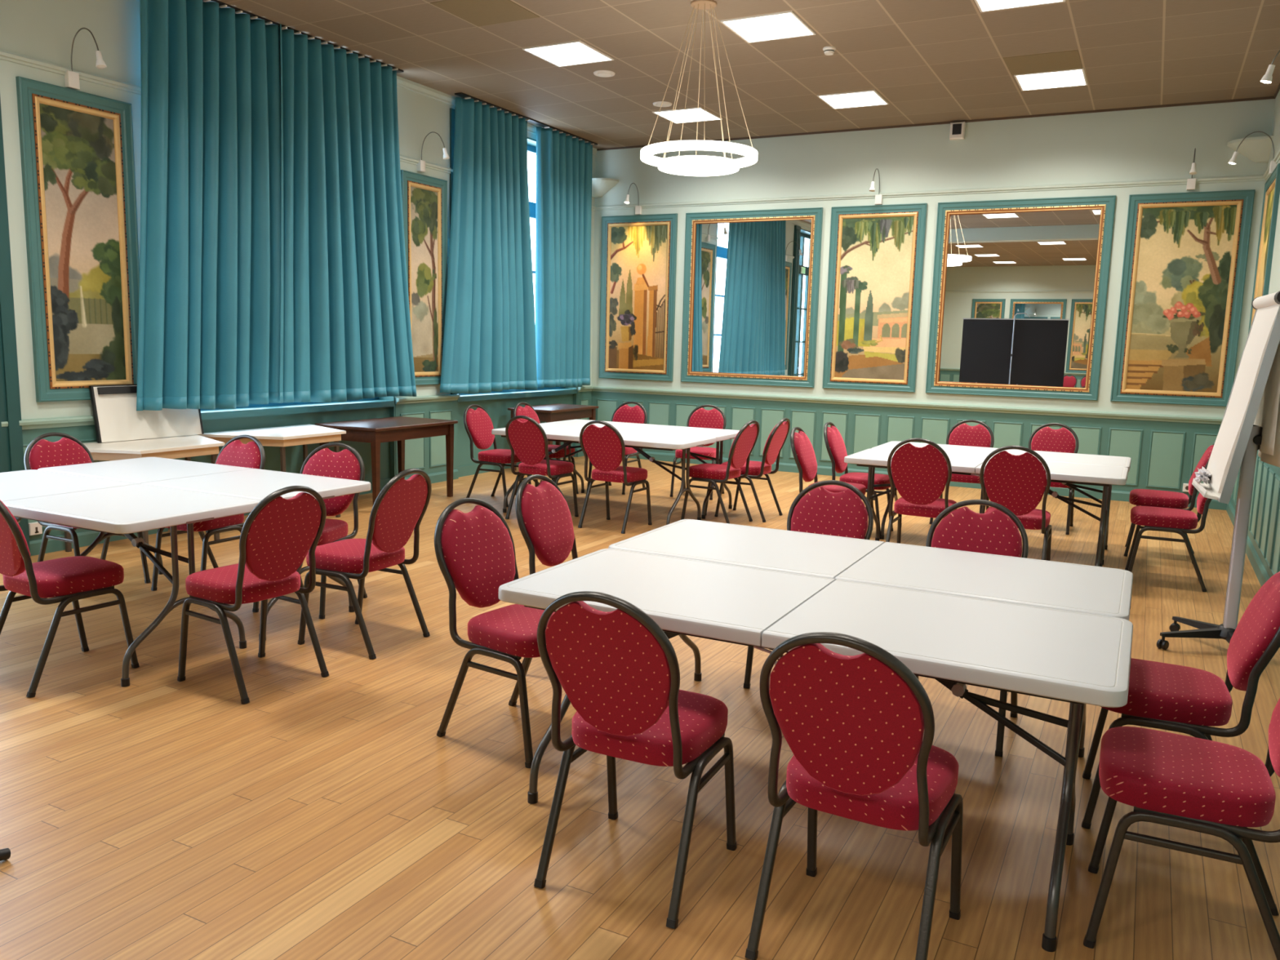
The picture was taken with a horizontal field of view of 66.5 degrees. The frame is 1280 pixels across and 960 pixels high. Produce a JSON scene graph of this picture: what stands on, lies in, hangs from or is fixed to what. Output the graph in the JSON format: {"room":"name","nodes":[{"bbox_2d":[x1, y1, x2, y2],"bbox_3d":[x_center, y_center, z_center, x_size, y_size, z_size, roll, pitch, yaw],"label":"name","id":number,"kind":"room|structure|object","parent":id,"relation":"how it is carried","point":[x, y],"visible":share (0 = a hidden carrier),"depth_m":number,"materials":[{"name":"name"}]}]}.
{"room":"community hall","nodes":[
{"label":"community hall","id":0,"kind":"room"},
{"bbox_2d":[0,0,595,419],"bbox_3d":[-5.588,-1.250,4.489,0.380,4.146,20.604,6,9,27],"label":"wall","id":1,"kind":"structure","parent":0,"point":[46,30],"depth_m":6.90,"materials":[{"name":"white paint"}]},
{"bbox_2d":[0,97,30,551],"bbox_3d":[-4.312,-1.436,6.453,0.060,4.020,0.280,6,9,27],"label":"trim","id":2,"kind":"structure","parent":1,"relation":"attached to","point":[11,449],"depth_m":6.59,"materials":[{"name":"teal paint"}]},
{"bbox_2d":[1,415,94,429],"bbox_3d":[-4.086,-0.426,7.091,0.055,0.072,1.380,6,9,27],"label":"trim","id":3,"kind":"structure","parent":1,"relation":"attached to","point":[54,422],"depth_m":6.93,"materials":[{"name":"green paint"}]},
{"bbox_2d":[22,424,111,540],"bbox_3d":[-4.114,0.043,7.167,0.020,0.900,1.380,6,9,27],"label":"panelling","id":4,"kind":"object","parent":1,"relation":"attached to","point":[84,433],"visible":0.14,"depth_m":7.02,"materials":[{"name":"green paint"}]},
{"bbox_2d":[0,48,141,94],"bbox_3d":[-4.036,-2.849,6.749,0.034,0.062,1.380,6,9,27],"label":"trim","id":5,"kind":"structure","parent":1,"relation":"attached to","point":[4,55],"depth_m":6.79,"materials":[{"name":"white paint"}]},
{"bbox_2d":[15,75,139,402],"bbox_3d":[-4.000,-1.669,7.037,0.040,2.176,0.820,6,9,27],"label":"framed painting","id":6,"kind":"object","parent":1,"relation":"attached to","point":[78,177],"visible":1,"depth_m":7.00,"materials":[{"name":"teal paint"}]},
{"bbox_2d":[64,27,106,89],"bbox_3d":[-3.831,-2.926,6.745,0.386,0.385,0.080,6,9,27],"label":"lamp","id":7,"kind":"object","parent":1,"relation":"attached to","point":[71,78],"visible":1,"depth_m":6.80,"materials":[{"name":"metal"}]},
{"bbox_2d":[29,528,168,555],"bbox_3d":[-4.119,0.434,7.220,0.030,0.112,1.380,6,9,27],"label":"baseboard","id":8,"kind":"structure","parent":1,"relation":"attached to","point":[86,538],"depth_m":7.17,"materials":[{"name":"green paint"}]},
{"bbox_2d":[168,395,395,528],"bbox_3d":[-3.301,-1.742,8.833,0.392,4.000,2.710,6,9,27],"label":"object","id":9,"kind":"structure","parent":1,"relation":"in","point":[270,404],"depth_m":9.08,"materials":[{"name":"teal paint"}]},
{"bbox_2d":[400,169,447,385],"bbox_3d":[-2.272,-2.097,10.318,0.040,2.176,0.715,6,9,27],"label":"framed painting","id":10,"kind":"object","parent":1,"relation":"attached to","point":[424,197],"visible":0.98,"depth_m":10.34,"materials":[{"name":"teal paint"}]},
{"bbox_2d":[395,400,457,477],"bbox_3d":[-2.306,-0.404,10.599,0.020,0.900,1.010,6,9,27],"label":"panelling","id":11,"kind":"object","parent":1,"relation":"attached to","point":[428,455],"visible":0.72,"depth_m":10.61,"materials":[{"name":"green paint"}]},
{"bbox_2d":[400,154,453,173],"bbox_3d":[-2.228,-3.296,10.181,0.034,0.062,1.010,6,9,27],"label":"trim","id":12,"kind":"structure","parent":1,"relation":"attached to","point":[402,158],"depth_m":10.21,"materials":[{"name":"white paint"}]},
{"bbox_2d":[395,394,460,404],"bbox_3d":[-2.279,-0.873,10.524,0.055,0.072,1.010,6,9,27],"label":"trim","id":13,"kind":"structure","parent":1,"relation":"attached to","point":[402,400],"depth_m":10.47,"materials":[{"name":"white paint"}]},
{"bbox_2d":[404,469,458,483],"bbox_3d":[-2.311,-0.013,10.653,0.030,0.112,1.010,6,9,27],"label":"baseboard","id":14,"kind":"structure","parent":1,"relation":"attached to","point":[438,477],"depth_m":10.81,"materials":[{"name":"green paint"}]},
{"bbox_2d":[417,131,449,172],"bbox_3d":[-2.113,-3.372,10.004,0.386,0.385,0.080,6,9,27],"label":"lamp","id":15,"kind":"object","parent":1,"relation":"attached to","point":[421,165],"visible":1,"depth_m":10.05,"materials":[{"name":"metal"}]},
{"bbox_2d":[396,75,597,155],"bbox_3d":[-5.356,-3.241,4.108,0.030,0.085,20.604,6,9,27],"label":"trim","id":16,"kind":"structure","parent":1,"relation":"attached to","point":[405,83],"depth_m":10.14,"materials":[{"name":"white paint"}]},
{"bbox_2d":[449,107,577,477],"bbox_3d":[-1.619,-2.166,12.016,0.400,4.020,2.720,6,9,27],"label":"window","id":17,"kind":"structure","parent":1,"relation":"in","point":[531,149],"depth_m":11.78,"materials":[{"name":"teal paint"}]},
{"bbox_2d":[576,391,591,448],"bbox_3d":[-0.770,-0.783,13.514,0.020,0.900,0.384,6,9,27],"label":"panelling","id":18,"kind":"object","parent":1,"relation":"attached to","point":[583,397],"visible":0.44,"depth_m":13.45,"materials":[{"name":"green paint"}]},
{"bbox_2d":[0,456,1279,959],"bbox_3d":[-2.079,1.212,2.962,8.459,0.120,21.204,6,9,27],"label":"floor","id":19,"kind":"structure","parent":0,"point":[158,816],"depth_m":3.38,"materials":[{"name":"brown wood"}]},
{"bbox_2d":[0,499,139,697],"bbox_3d":[-2.733,0.443,4.480,0.457,0.948,0.586,6,10,31],"label":"banquet chair","id":20,"kind":"object","parent":19,"relation":"on","point":[66,580],"visible":1,"depth_m":4.39,"materials":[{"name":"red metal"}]},
{"bbox_2d":[23,432,151,582],"bbox_3d":[-3.479,0.192,6.102,0.586,0.948,0.457,6,9,27],"label":"banquet chair","id":21,"kind":"object","parent":19,"relation":"on","point":[68,451],"visible":0.36,"depth_m":6.09,"materials":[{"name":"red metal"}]},
{"bbox_2d":[0,469,260,687],"bbox_3d":[-2.922,0.444,5.044,1.948,0.768,0.782,6,9,27],"label":"folding table","id":22,"kind":"object","parent":19,"relation":"on","point":[113,507],"visible":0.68,"depth_m":4.69,"materials":[{"name":"white plastic"}]},
{"bbox_2d":[64,434,224,556],"bbox_3d":[-3.631,0.104,7.304,0.700,0.765,1.275,6,9,27],"label":"table","id":23,"kind":"object","parent":19,"relation":"on","point":[187,446],"visible":0.4,"depth_m":7.08,"materials":[{"name":"beige laminate"}]},
{"bbox_2d":[88,384,204,443],"bbox_3d":[-3.787,-0.531,7.528,0.093,0.419,0.890,6,9,27],"label":"whiteboard","id":24,"kind":"object","parent":23,"relation":"on","point":[117,418],"visible":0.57,"depth_m":7.38,"materials":[{"name":"white plastic"}]},
{"bbox_2d":[37,457,370,640],"bbox_3d":[-2.571,0.352,5.744,1.948,0.768,0.782,6,9,27],"label":"folding table","id":25,"kind":"object","parent":19,"relation":"on","point":[200,477],"visible":0.45,"depth_m":5.61,"materials":[{"name":"white plastic"}]},
{"bbox_2d":[151,434,265,591],"bbox_3d":[-2.684,0.208,6.131,0.457,0.948,0.586,6,9,27],"label":"banquet chair","id":26,"kind":"object","parent":19,"relation":"on","point":[251,455],"visible":0.39,"depth_m":6.17,"materials":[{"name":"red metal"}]},
{"bbox_2d":[177,485,328,704],"bbox_3d":[-1.761,0.468,4.476,0.586,0.948,0.457,7,10,32],"label":"banquet chair","id":27,"kind":"object","parent":19,"relation":"on","point":[277,536],"visible":1,"depth_m":4.35,"materials":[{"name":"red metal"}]},
{"bbox_2d":[197,424,346,517],"bbox_3d":[-3.046,-0.041,8.416,0.700,0.765,1.215,6,9,27],"label":"table","id":28,"kind":"object","parent":19,"relation":"on","point":[282,437],"visible":0.6,"depth_m":8.15,"materials":[{"name":"white plastic"}]},
{"bbox_2d":[252,442,367,618],"bbox_3d":[-1.939,0.274,5.796,0.458,0.948,0.586,3,8,13],"label":"banquet chair","id":29,"kind":"object","parent":19,"relation":"on","point":[322,461],"visible":0.48,"depth_m":5.90,"materials":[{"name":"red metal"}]},
{"bbox_2d":[297,468,431,659],"bbox_3d":[-1.411,0.389,5.090,0.586,0.948,0.457,5,9,25],"label":"banquet chair","id":30,"kind":"object","parent":19,"relation":"on","point":[399,508],"visible":0.96,"depth_m":4.96,"materials":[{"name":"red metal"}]},
{"bbox_2d":[314,416,457,504],"bbox_3d":[-2.434,-0.180,9.473,0.750,0.770,1.180,6,9,27],"label":"wooden desk","id":31,"kind":"object","parent":19,"relation":"on","point":[375,431],"visible":0.84,"depth_m":9.20,"materials":[{"name":"brown wood"}]},
{"bbox_2d":[434,497,555,768],"bbox_3d":[-0.512,0.573,3.962,0.586,0.948,0.457,7,10,34],"label":"banquet chair","id":32,"kind":"object","parent":19,"relation":"on","point":[475,549],"visible":0.77,"depth_m":3.90,"materials":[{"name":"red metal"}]},
{"bbox_2d":[463,404,531,506],"bbox_3d":[-1.413,-0.256,9.587,0.586,0.948,0.457,6,9,27],"label":"banquet chair","id":33,"kind":"object","parent":19,"relation":"on","point":[478,425],"visible":0.91,"depth_m":9.50,"materials":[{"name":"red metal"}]},
{"bbox_2d":[505,415,578,519],"bbox_3d":[-0.890,-0.117,8.711,0.458,0.948,0.586,6,9,29],"label":"banquet chair","id":34,"kind":"object","parent":19,"relation":"on","point":[528,439],"visible":0.96,"depth_m":8.55,"materials":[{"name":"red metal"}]},
{"bbox_2d":[513,401,578,494],"bbox_3d":[-0.994,-0.319,10.097,0.586,0.948,0.457,6,9,27],"label":"banquet chair","id":35,"kind":"object","parent":19,"relation":"on","point":[528,411],"visible":0.38,"depth_m":10.06,"materials":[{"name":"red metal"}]},
{"bbox_2d":[515,474,577,664],"bbox_3d":[-0.288,0.467,4.737,0.586,0.948,0.457,6,9,27],"label":"banquet chair","id":36,"kind":"object","parent":19,"relation":"on","point":[543,513],"visible":0.51,"depth_m":4.72,"materials":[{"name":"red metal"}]},
{"bbox_2d":[507,403,599,471],"bbox_3d":[-1.071,-0.530,12.168,0.630,0.765,1.120,6,9,27],"label":"wooden desk","id":37,"kind":"object","parent":19,"relation":"on","point":[548,413],"visible":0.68,"depth_m":11.93,"materials":[{"name":"brown wood"}]},
{"bbox_2d":[491,424,715,524],"bbox_3d":[-0.352,-0.043,8.889,1.948,0.768,0.782,6,9,27],"label":"folding table","id":38,"kind":"object","parent":19,"relation":"on","point":[637,440],"visible":0.72,"depth_m":8.56,"materials":[{"name":"white plastic"}]},
{"bbox_2d":[577,420,652,533],"bbox_3d":[-0.222,-0.056,8.399,0.457,0.948,0.586,6,9,28],"label":"banquet chair","id":39,"kind":"object","parent":19,"relation":"on","point":[604,446],"visible":1,"depth_m":8.24,"materials":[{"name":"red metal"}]},
{"bbox_2d":[586,401,647,494],"bbox_3d":[-0.224,-0.362,10.532,0.457,0.948,0.586,6,9,27],"label":"banquet chair","id":40,"kind":"object","parent":19,"relation":"on","point":[624,413],"visible":0.52,"depth_m":10.62,"materials":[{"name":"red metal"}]},
{"bbox_2d":[533,591,737,928],"bbox_3d":[-0.007,0.735,2.913,0.457,0.948,0.586,5,9,25],"label":"banquet chair","id":41,"kind":"object","parent":19,"relation":"on","point":[619,670],"visible":1,"depth_m":2.74,"materials":[{"name":"red fabric"}]},
{"bbox_2d":[539,419,739,519],"bbox_3d":[-0.004,-0.136,9.592,1.948,0.768,0.782,6,9,27],"label":"folding table","id":42,"kind":"object","parent":19,"relation":"on","point":[720,435],"visible":0.54,"depth_m":9.40,"materials":[{"name":"white plastic"}]},
{"bbox_2d":[670,404,726,500],"bbox_3d":[0.635,-0.308,10.307,0.458,0.948,0.586,4,9,19],"label":"banquet chair","id":43,"kind":"object","parent":19,"relation":"on","point":[700,417],"visible":0.56,"depth_m":10.40,"materials":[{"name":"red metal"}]},
{"bbox_2d":[680,420,759,523],"bbox_3d":[0.740,-0.082,8.748,0.586,0.948,0.457,6,10,32],"label":"banquet chair","id":44,"kind":"object","parent":19,"relation":"on","point":[744,441],"visible":0.94,"depth_m":8.62,"materials":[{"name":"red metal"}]},
{"bbox_2d":[714,417,790,522],"bbox_3d":[1.070,-0.122,9.085,0.586,0.948,0.457,6,9,28],"label":"banquet chair","id":45,"kind":"object","parent":19,"relation":"on","point":[776,439],"visible":0.88,"depth_m":8.94,"materials":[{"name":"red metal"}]},
{"bbox_2d":[742,480,873,688],"bbox_3d":[0.834,0.502,4.684,0.457,0.948,0.586,6,9,27],"label":"banquet chair","id":46,"kind":"object","parent":19,"relation":"on","point":[821,511],"visible":0.31,"depth_m":4.79,"materials":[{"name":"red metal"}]},
{"bbox_2d":[498,548,1133,951],"bbox_3d":[0.526,0.784,3.270,1.948,0.768,0.782,6,9,27],"label":"folding table","id":47,"kind":"object","parent":19,"relation":"on","point":[1076,658],"visible":0.74,"depth_m":3.01,"materials":[{"name":"white plastic"}]},
{"bbox_2d":[790,426,866,500],"bbox_3d":[1.506,0.061,7.880,0.586,0.948,0.457,6,9,27],"label":"banquet chair","id":48,"kind":"object","parent":19,"relation":"on","point":[802,450],"visible":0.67,"depth_m":7.82,"materials":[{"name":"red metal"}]},
{"bbox_2d":[745,631,963,959],"bbox_3d":[0.590,0.797,2.585,0.457,0.948,0.586,6,9,29],"label":"banquet chair","id":49,"kind":"object","parent":19,"relation":"on","point":[853,726],"visible":1,"depth_m":2.41,"materials":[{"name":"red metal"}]},
{"bbox_2d":[823,422,893,539],"bbox_3d":[1.885,-0.015,8.475,0.586,0.948,0.457,6,9,27],"label":"banquet chair","id":50,"kind":"object","parent":19,"relation":"on","point":[834,442],"visible":0.69,"depth_m":8.38,"materials":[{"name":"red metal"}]},
{"bbox_2d":[608,519,1133,778],"bbox_3d":[0.879,0.692,3.968,1.948,0.768,0.782,6,9,27],"label":"folding table","id":51,"kind":"object","parent":19,"relation":"on","point":[1079,588],"visible":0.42,"depth_m":3.82,"materials":[{"name":"white plastic"}]},
{"bbox_2d":[885,438,956,543],"bbox_3d":[2.046,0.170,7.055,0.457,0.994,0.602,6,9,27],"label":"banquet chair","id":52,"kind":"object","parent":19,"relation":"on","point":[919,475],"visible":0.77,"depth_m":6.86,"materials":[{"name":"red fabric"}]},
{"bbox_2d":[928,419,994,524],"bbox_3d":[3.009,-0.071,9.058,0.457,0.948,0.586,6,9,27],"label":"banquet chair","id":53,"kind":"object","parent":19,"relation":"on","point":[964,434],"visible":0.41,"depth_m":9.15,"materials":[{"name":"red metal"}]},
{"bbox_2d":[915,499,1028,756],"bbox_3d":[1.387,0.588,4.179,0.457,0.948,0.586,6,9,27],"label":"banquet chair","id":54,"kind":"object","parent":19,"relation":"on","point":[963,529],"visible":0.31,"depth_m":4.29,"materials":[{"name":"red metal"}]},
{"bbox_2d":[844,448,1128,566],"bbox_3d":[2.572,0.244,7.386,1.948,0.768,0.782,6,9,27],"label":"folding table","id":55,"kind":"object","parent":19,"relation":"on","point":[1060,472],"visible":0.68,"depth_m":7.08,"materials":[{"name":"white plastic"}]},
{"bbox_2d":[871,440,1131,564],"bbox_3d":[2.942,0.154,8.078,1.948,0.768,0.782,6,9,27],"label":"folding table","id":56,"kind":"object","parent":19,"relation":"on","point":[1098,460],"visible":0.52,"depth_m":7.87,"materials":[{"name":"white plastic"}]},
{"bbox_2d":[979,445,1052,560],"bbox_3d":[2.580,0.233,6.702,0.457,0.994,0.602,6,9,27],"label":"banquet chair","id":57,"kind":"object","parent":19,"relation":"on","point":[1017,483],"visible":0.75,"depth_m":6.49,"materials":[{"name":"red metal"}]},
{"bbox_2d":[1028,422,1079,534],"bbox_3d":[3.733,-0.031,8.909,0.457,0.948,0.586,6,9,27],"label":"banquet chair","id":58,"kind":"object","parent":19,"relation":"on","point":[1046,439],"visible":0.41,"depth_m":9.01,"materials":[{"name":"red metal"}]},
{"bbox_2d":[1124,492,1212,591],"bbox_3d":[3.797,0.259,6.897,0.586,0.948,0.457,5,9,26],"label":"banquet chair","id":59,"kind":"object","parent":19,"relation":"on","point":[1181,522],"visible":0.66,"depth_m":6.77,"materials":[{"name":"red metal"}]},
{"bbox_2d":[1123,441,1215,564],"bbox_3d":[4.232,0.143,7.779,0.586,0.948,0.457,6,9,27],"label":"banquet chair","id":60,"kind":"object","parent":19,"relation":"on","point":[1142,497],"visible":0.54,"depth_m":7.66,"materials":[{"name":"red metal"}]},
{"bbox_2d":[1081,570,1279,840],"bbox_3d":[1.879,0.720,3.350,0.586,0.948,0.457,5,9,24],"label":"banquet chair","id":61,"kind":"object","parent":19,"relation":"on","point":[1185,700],"visible":0.84,"depth_m":3.21,"materials":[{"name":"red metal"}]},
{"bbox_2d":[1083,697,1279,959],"bbox_3d":[1.586,0.809,2.678,0.586,0.948,0.457,5,9,26],"label":"banquet chair","id":62,"kind":"object","parent":19,"relation":"on","point":[1222,790],"visible":1,"depth_m":2.59,"materials":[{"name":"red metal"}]},
{"bbox_2d":[1156,290,1279,649],"bbox_3d":[3.240,-0.024,5.260,0.737,1.934,0.712,-1,9,-17],"label":"flip chart","id":63,"kind":"object","parent":19,"relation":"on","point":[1251,421],"visible":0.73,"depth_m":5.16,"materials":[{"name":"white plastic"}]},
{"bbox_2d":[1194,466,1211,484],"bbox_3d":[3.112,-0.029,5.394,0.087,0.099,0.266,6,9,27],"label":"film","id":64,"kind":"object","parent":63,"relation":"on","point":[1202,474],"visible":1,"depth_m":5.34,"materials":[{"name":"white plastic"}]},
{"bbox_2d":[1191,478,1219,500],"bbox_3d":[3.092,0.048,5.337,0.069,0.045,0.560,5,9,23],"label":"tray","id":65,"kind":"object","parent":63,"relation":"on","point":[1210,491],"depth_m":5.24,"materials":[{"name":"white plastic"}]},
{"bbox_2d":[217,0,1279,148],"bbox_3d":[-1.974,-3.010,2.356,8.459,0.120,21.204,6,9,27],"label":"ceiling","id":66,"kind":"structure","parent":0,"point":[931,60],"depth_m":8.64,"materials":[{"name":"brown tile"}]},
{"bbox_2d":[202,0,404,73],"bbox_3d":[-2.997,-3.809,8.239,0.090,0.016,2.860,6,9,27],"label":"track","id":67,"kind":"object","parent":66,"relation":"attached to","point":[220,3],"visible":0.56,"depth_m":8.12,"materials":[{"name":"black plastic"}]},
{"bbox_2d":[136,0,286,410],"bbox_3d":[-3.364,-2.152,7.799,0.213,3.156,1.529,6,9,27],"label":"curtain","id":68,"kind":"object","parent":67,"relation":"hanging from","point":[210,293],"visible":0.98,"depth_m":7.66,"materials":[{"name":"teal fabric"}]},
{"bbox_2d":[278,24,416,403],"bbox_3d":[-2.710,-2.317,9.062,0.218,3.156,1.891,6,9,27],"label":"curtain","id":69,"kind":"object","parent":67,"relation":"hanging from","point":[345,330],"visible":0.99,"depth_m":8.90,"materials":[{"name":"teal fabric"}]},
{"bbox_2d":[430,0,539,26],"bbox_3d":[-1.209,-3.687,7.654,0.606,0.004,0.614,6,9,27],"label":"tile","id":70,"kind":"structure","parent":66,"relation":"attached to","point":[478,13],"depth_m":7.67,"materials":[{"name":"brown tile"}]},
{"bbox_2d":[454,92,597,145],"bbox_3d":[-1.257,-4.240,11.543,0.090,0.016,2.860,6,9,27],"label":"track","id":71,"kind":"object","parent":66,"relation":"attached to","point":[460,94],"visible":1,"depth_m":11.34,"materials":[{"name":"black plastic"}]},
{"bbox_2d":[440,97,537,393],"bbox_3d":[-1.636,-2.584,11.117,0.240,3.156,1.784,6,9,27],"label":"curtain","id":72,"kind":"object","parent":71,"relation":"hanging from","point":[489,340],"visible":1,"depth_m":10.95,"materials":[{"name":"teal fabric"}]},
{"bbox_2d":[535,126,594,388],"bbox_3d":[-0.938,-2.765,12.501,0.200,3.156,1.262,5,9,26],"label":"curtain","id":73,"kind":"object","parent":71,"relation":"hanging from","point":[564,162],"visible":1,"depth_m":12.31,"materials":[{"name":"teal fabric"}]},
{"bbox_2d":[521,40,613,66],"bbox_3d":[-0.641,-3.832,8.780,0.595,0.010,0.612,6,9,27],"label":"recessed light","id":74,"kind":"object","parent":66,"relation":"in","point":[574,52],"visible":1,"depth_m":8.76,"materials":[{"name":"white plastic"}]},
{"bbox_2d":[652,106,722,124],"bbox_3d":[0.540,-4.127,11.048,0.595,0.010,0.612,6,9,27],"label":"recessed light","id":75,"kind":"object","parent":66,"relation":"in","point":[691,113],"visible":1,"depth_m":11.02,"materials":[{"name":"white plastic"}]},
{"bbox_2d":[640,0,757,176],"bbox_3d":[0.468,-3.007,7.473,0.906,1.216,0.906,6,9,27],"label":"chandelier","id":76,"kind":"object","parent":66,"relation":"hanging from","point":[695,165],"visible":1,"depth_m":7.37,"materials":[{"name":"white metal"}]},
{"bbox_2d":[720,10,816,43],"bbox_3d":[1.045,-3.664,7.903,0.595,0.010,0.612,6,9,27],"label":"recessed light","id":77,"kind":"object","parent":66,"relation":"in","point":[784,24],"visible":1,"depth_m":7.88,"materials":[{"name":"white plastic"}]},
{"bbox_2d":[817,89,888,109],"bbox_3d":[2.223,-3.958,10.157,0.595,0.010,0.612,6,9,27],"label":"recessed light","id":78,"kind":"object","parent":66,"relation":"in","point":[871,97],"visible":1,"depth_m":10.13,"materials":[{"name":"white plastic"}]},
{"bbox_2d":[974,0,1065,12],"bbox_3d":[2.708,-3.493,7.000,0.595,0.010,0.612,6,9,27],"label":"recessed light","id":79,"kind":"object","parent":66,"relation":"in","point":[984,6],"visible":1,"depth_m":7.21,"materials":[{"name":"white plastic"}]},
{"bbox_2d":[1003,49,1082,75],"bbox_3d":[3.598,-3.718,8.702,0.606,0.004,0.614,6,9,27],"label":"tile","id":80,"kind":"structure","parent":66,"relation":"attached to","point":[1068,60],"depth_m":8.68,"materials":[{"name":"brown tile"}]},
{"bbox_2d":[1013,67,1088,91],"bbox_3d":[3.890,-3.783,9.223,0.595,0.010,0.612,6,9,27],"label":"recessed light","id":81,"kind":"object","parent":66,"relation":"in","point":[1069,77],"visible":1,"depth_m":9.21,"materials":[{"name":"white plastic"}]},
{"bbox_2d":[591,98,1275,417],"bbox_3d":[2.801,-2.093,11.824,8.459,4.146,0.250,6,9,27],"label":"wall","id":82,"kind":"structure","parent":0,"point":[1154,143],"depth_m":11.11,"materials":[{"name":"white paint"}]},
{"bbox_2d":[591,177,618,197],"bbox_3d":[-0.509,-3.910,13.040,0.370,0.215,0.260,6,9,27],"label":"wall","id":83,"kind":"structure","parent":82,"relation":"attached to","point":[600,186],"depth_m":13.03,"materials":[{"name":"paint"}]},
{"bbox_2d":[598,213,677,381],"bbox_3d":[-0.040,-2.441,13.110,1.125,2.176,0.040,6,9,27],"label":"framed painting","id":84,"kind":"object","parent":82,"relation":"attached to","point":[638,252],"visible":1,"depth_m":13.11,"materials":[{"name":"teal paint"}]},
{"bbox_2d":[680,207,822,387],"bbox_3d":[1.381,-2.302,12.382,1.820,2.176,0.044,6,9,27],"label":"wall mirror","id":85,"kind":"object","parent":82,"relation":"attached to","point":[751,286],"visible":1,"depth_m":12.37,"materials":[{"name":"teal paint"}]},
{"bbox_2d":[822,203,927,392],"bbox_3d":[2.785,-2.163,11.658,1.122,2.176,0.040,6,9,27],"label":"framed painting","id":86,"kind":"object","parent":82,"relation":"attached to","point":[877,251],"visible":1,"depth_m":11.65,"materials":[{"name":"teal paint"}]},
{"bbox_2d":[591,391,1220,497],"bbox_3d":[2.743,-0.467,11.913,7.759,0.900,0.020,6,9,27],"label":"panelling","id":87,"kind":"object","parent":82,"relation":"attached to","point":[1165,455],"visible":0.57,"depth_m":11.56,"materials":[{"name":"green paint"}]},
{"bbox_2d":[591,386,1222,424],"bbox_3d":[2.746,-0.936,11.830,7.759,0.072,0.055,6,9,27],"label":"trim","id":88,"kind":"structure","parent":82,"relation":"attached to","point":[1154,417],"depth_m":11.48,"materials":[{"name":"green paint"}]},
{"bbox_2d":[628,451,1226,510],"bbox_3d":[2.731,-0.076,11.964,7.759,0.112,0.030,6,9,27],"label":"baseboard","id":89,"kind":"structure","parent":82,"relation":"attached to","point":[1120,495],"depth_m":11.85,"materials":[{"name":"green paint"}]},
{"bbox_2d":[595,174,1264,210],"bbox_3d":[2.811,-3.359,11.492,7.759,0.062,0.034,6,9,27],"label":"trim","id":90,"kind":"structure","parent":82,"relation":"attached to","point":[1248,177],"depth_m":11.10,"materials":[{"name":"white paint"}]},
{"bbox_2d":[596,96,1273,151],"bbox_3d":[2.833,-4.114,11.391,7.759,0.022,0.018,6,9,27],"label":"trim","id":91,"kind":"structure","parent":82,"relation":"attached to","point":[1267,97],"depth_m":10.82,"materials":[{"name":"brown wood"}]},
{"bbox_2d":[949,121,965,140],"bbox_3d":[3.576,-3.931,10.987,0.156,0.180,0.083,6,9,27],"label":"wall sensor","id":92,"kind":"object","parent":82,"relation":"attached to","point":[957,129],"visible":1,"depth_m":10.96,"materials":[{"name":"white plastic"}]},
{"bbox_2d":[925,195,1115,400],"bbox_3d":[4.211,-2.023,10.927,1.840,2.176,0.044,6,9,27],"label":"wall mirror","id":93,"kind":"object","parent":82,"relation":"attached to","point":[1020,286],"visible":1,"depth_m":10.90,"materials":[{"name":"teal paint"}]},
{"bbox_2d":[1110,189,1255,406],"bbox_3d":[5.640,-1.882,10.191,1.130,2.176,0.040,6,9,27],"label":"framed painting","id":94,"kind":"object","parent":82,"relation":"attached to","point":[1186,254],"visible":1,"depth_m":10.18,"materials":[{"name":"teal paint"}]},
{"bbox_2d":[1186,147,1196,190],"bbox_3d":[5.590,-3.156,9.855,0.080,0.385,0.386,6,9,27],"label":"lamp","id":95,"kind":"object","parent":82,"relation":"attached to","point":[1191,183],"visible":1,"depth_m":9.99,"materials":[{"name":"metal"}]},
{"bbox_2d":[1266,89,1279,293],"bbox_3d":[1.508,-0.531,0.703,0.250,4.146,20.854,6,9,27],"label":"wall","id":96,"kind":"structure","parent":0,"point":[1274,282],"depth_m":8.44,"materials":[{"name":"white paint"}]},
{"bbox_2d":[1226,500,1269,586],"bbox_3d":[1.393,1.438,1.163,0.030,0.112,20.604,6,9,27],"label":"baseboard","id":97,"kind":"structure","parent":96,"relation":"attached to","point":[1262,575],"depth_m":7.49,"materials":[{"name":"green paint"}]},
{"bbox_2d":[1228,131,1276,174],"bbox_3d":[5.646,-3.008,8.979,0.386,0.385,0.080,6,9,27],"label":"lamp","id":98,"kind":"object","parent":96,"relation":"attached to","point":[1233,160],"visible":0.98,"depth_m":8.94,"materials":[{"name":"white metal"}]},
{"bbox_2d":[1230,449,1279,577],"bbox_3d":[1.407,1.049,1.105,0.020,0.900,20.604,6,9,27],"label":"panelling","id":99,"kind":"object","parent":96,"relation":"attached to","point":[1264,528],"visible":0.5,"depth_m":7.13,"materials":[{"name":"green paint"}]},
{"bbox_2d":[1248,163,1279,333],"bbox_3d":[5.744,-1.714,9.039,0.040,2.176,1.100,6,9,27],"label":"framed painting","id":100,"kind":"object","parent":96,"relation":"attached to","point":[1272,186],"visible":0.55,"depth_m":8.98,"materials":[{"name":"teal paint"}]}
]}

